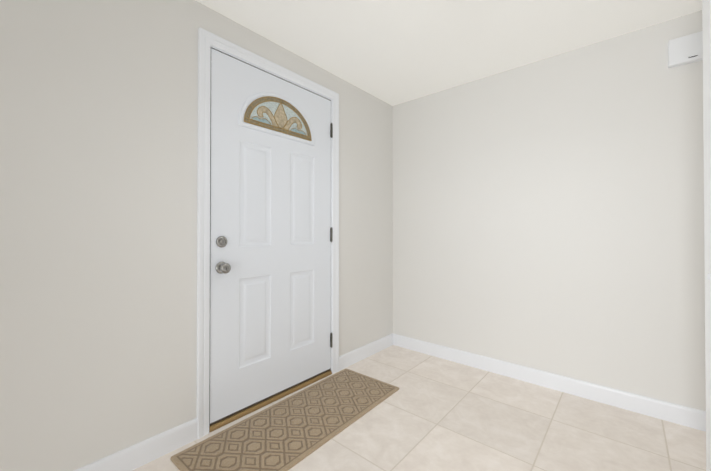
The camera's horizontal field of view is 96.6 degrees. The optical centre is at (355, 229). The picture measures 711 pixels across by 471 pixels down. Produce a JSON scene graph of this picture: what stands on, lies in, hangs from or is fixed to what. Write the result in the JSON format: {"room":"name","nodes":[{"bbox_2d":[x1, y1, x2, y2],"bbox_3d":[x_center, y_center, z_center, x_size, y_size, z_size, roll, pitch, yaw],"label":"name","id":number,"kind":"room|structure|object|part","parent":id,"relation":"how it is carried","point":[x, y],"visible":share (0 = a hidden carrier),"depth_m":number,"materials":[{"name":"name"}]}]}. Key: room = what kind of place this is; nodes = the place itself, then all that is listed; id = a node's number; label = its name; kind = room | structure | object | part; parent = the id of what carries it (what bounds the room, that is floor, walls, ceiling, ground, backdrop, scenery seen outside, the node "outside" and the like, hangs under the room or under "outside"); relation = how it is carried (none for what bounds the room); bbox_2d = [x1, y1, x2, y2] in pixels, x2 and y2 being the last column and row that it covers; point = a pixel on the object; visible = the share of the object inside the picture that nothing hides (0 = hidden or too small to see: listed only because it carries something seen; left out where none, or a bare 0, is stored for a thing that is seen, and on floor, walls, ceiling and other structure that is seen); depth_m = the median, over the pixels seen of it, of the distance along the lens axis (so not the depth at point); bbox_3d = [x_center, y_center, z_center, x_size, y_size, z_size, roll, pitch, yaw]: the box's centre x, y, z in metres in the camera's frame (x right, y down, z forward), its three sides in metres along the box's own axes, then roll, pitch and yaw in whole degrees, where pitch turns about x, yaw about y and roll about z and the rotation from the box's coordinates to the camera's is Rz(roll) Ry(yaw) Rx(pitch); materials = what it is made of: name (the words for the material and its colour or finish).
{"room":"entryway","nodes":[
{"label":"entryway","id":0,"kind":"room"},
{"bbox_2d":[0,0,392,470],"bbox_3d":[-1.066,-0.057,1.485,0.140,2.280,4.480,0,-1,41],"label":"wall","id":1,"kind":"structure","parent":0,"point":[98,210],"depth_m":1.39,"materials":[{"name":"white paint"}]},
{"bbox_2d":[74,333,392,470],"bbox_3d":[-1.008,1.030,1.427,0.013,0.105,4.200,0,-1,41],"label":"baseboard","id":2,"kind":"structure","parent":1,"relation":"attached to","point":[137,455],"depth_m":1.52,"materials":[{"name":"white paint"}]},
{"bbox_2d":[197,27,338,438],"bbox_3d":[-0.529,0.017,2.096,0.158,2.142,1.056,0,-1,41],"label":"door frame","id":3,"kind":"structure","parent":1,"relation":"attached to","point":[207,40],"depth_m":1.70,"materials":[{"name":"white paint"}]},
{"bbox_3d":[-0.499,0.035,2.070,0.032,2.045,0.922,0,-1,41],"label":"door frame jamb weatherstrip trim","id":4,"kind":"part","parent":3,"relation":"part of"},
{"bbox_2d":[209,370,331,431],"bbox_3d":[-0.522,1.074,2.081,0.118,0.027,0.922,0,-1,41],"label":"sill","id":5,"kind":"structure","parent":1,"relation":"attached to","point":[226,421],"depth_m":1.96,"materials":[{"name":"brown metal"}]},
{"bbox_2d":[210,48,332,422],"bbox_3d":[-0.476,0.032,2.057,0.108,2.030,0.922,0,-1,41],"label":"entry door","id":6,"kind":"structure","parent":1,"relation":"in","point":[270,309],"depth_m":1.97,"materials":[{"name":"white paint"}]},
{"bbox_2d":[216,236,226,247],"bbox_3d":[-0.737,0.068,1.752,0.018,0.064,0.064,0,-1,41],"label":"deadbolt","id":7,"kind":"object","parent":6,"relation":"attached to","point":[221,241],"depth_m":1.75,"materials":[{"name":"grey metal"}]},
{"bbox_3d":[-0.720,0.211,1.736,0.062,0.068,0.068,0,-1,41],"label":"knob","id":8,"kind":"part","parent":6,"relation":"part of","materials":[{"name":"grey metal"}]},
{"bbox_2d":[252,117,270,124],"bbox_3d":[-0.578,-0.672,1.949,0.001,0.032,0.136,0,-1,41],"label":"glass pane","id":9,"kind":"object","parent":6,"relation":"attached to","point":[261,120],"visible":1,"depth_m":1.95,"materials":[{"name":"glass"}]},
{"bbox_2d":[258,107,277,126],"bbox_3d":[-0.548,-0.709,1.985,0.001,0.108,0.156,0,-1,41],"label":"scroll","id":10,"kind":"object","parent":6,"relation":"attached to","point":[264,109],"visible":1,"depth_m":1.98,"materials":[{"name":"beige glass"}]},
{"bbox_2d":[210,369,329,425],"bbox_3d":[-0.501,1.053,2.065,0.040,0.012,0.910,0,-1,41],"label":"door sweep","id":11,"kind":"object","parent":6,"relation":"attached to","point":[223,418],"depth_m":1.96,"materials":[{"name":"brown plastic"}]},
{"bbox_3d":[-0.484,-0.739,2.058,0.003,0.219,0.525,0,-1,41],"label":"entry door glass pane cames","id":12,"kind":"part","parent":6,"relation":"part of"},
{"bbox_3d":[-0.485,-0.741,2.059,0.001,0.223,0.534,0,-1,41],"label":"lite glass","id":13,"kind":"part","parent":6,"relation":"part of","materials":[{"name":"glass"}]},
{"bbox_2d":[275,104,286,127],"bbox_3d":[-0.485,-0.739,2.058,0.001,0.161,0.100,0,-1,41],"label":"petal","id":14,"kind":"object","parent":6,"relation":"attached to","point":[280,118],"visible":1,"depth_m":2.06,"materials":[{"name":"beige glass"}]},
{"bbox_2d":[284,117,301,129],"bbox_3d":[-0.422,-0.708,2.131,0.001,0.108,0.156,0,-1,41],"label":"scroll","id":15,"kind":"object","parent":6,"relation":"attached to","point":[291,121],"visible":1,"depth_m":2.13,"materials":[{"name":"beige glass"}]},
{"bbox_2d":[291,128,305,134],"bbox_3d":[-0.391,-0.670,2.167,0.001,0.032,0.136,0,-1,41],"label":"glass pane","id":16,"kind":"object","parent":6,"relation":"attached to","point":[297,131],"visible":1,"depth_m":2.16,"materials":[{"name":"glass"}]},
{"bbox_3d":[-0.181,0.042,2.402,0.014,1.704,0.014,0,-1,41],"label":"entry door hinges","id":17,"kind":"part","parent":6,"relation":"part of","materials":[{"name":"grey metal"}]},
{"bbox_2d":[132,345,705,470],"bbox_3d":[0.704,1.101,-0.044,4.807,0.060,4.480,0,-1,41],"label":"floor","id":18,"kind":"structure","parent":0,"point":[433,413],"depth_m":1.69,"materials":[{"name":"tile"}]},
{"bbox_2d":[170,369,398,470],"bbox_3d":[-0.287,1.081,1.829,0.490,0.009,1.265,0,-1,39],"label":"rug","id":19,"kind":"object","parent":18,"relation":"on","point":[288,433],"visible":0.96,"depth_m":1.71,"materials":[{"name":"beige fabric"}]},
{"bbox_2d":[195,0,701,105],"bbox_3d":[0.704,-1.249,-0.026,4.807,0.080,4.480,0,-1,41],"label":"ceiling","id":20,"kind":"structure","parent":0,"point":[393,52],"depth_m":1.91,"materials":[{"name":"white paint"}]},
{"bbox_2d":[392,10,705,410],"bbox_3d":[2.171,-0.057,1.565,4.667,2.280,0.140,0,-1,41],"label":"wall","id":21,"kind":"structure","parent":0,"point":[548,214],"depth_m":2.12,"materials":[{"name":"white paint"}]},
{"bbox_2d":[393,333,705,431],"bbox_3d":[2.068,1.031,1.545,4.527,0.105,0.013,0,-1,41],"label":"baseboard","id":22,"kind":"structure","parent":21,"relation":"attached to","point":[690,417],"depth_m":2.09,"materials":[{"name":"white paint"}]},
{"bbox_2d":[668,31,702,67],"bbox_3d":[1.849,-0.993,1.732,0.200,0.148,0.037,0,-1,41],"label":"sensor","id":23,"kind":"object","parent":21,"relation":"attached to","point":[686,49],"visible":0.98,"depth_m":1.74,"materials":[{"name":"white plastic"}]},
{"bbox_2d":[702,0,710,470],"bbox_3d":[1.337,-0.060,1.094,0.162,2.280,0.162,0,-1,41],"label":"wall column","id":24,"kind":"structure","parent":0,"point":[706,15],"depth_m":1.16,"materials":[{"name":"white paint"}]}
]}

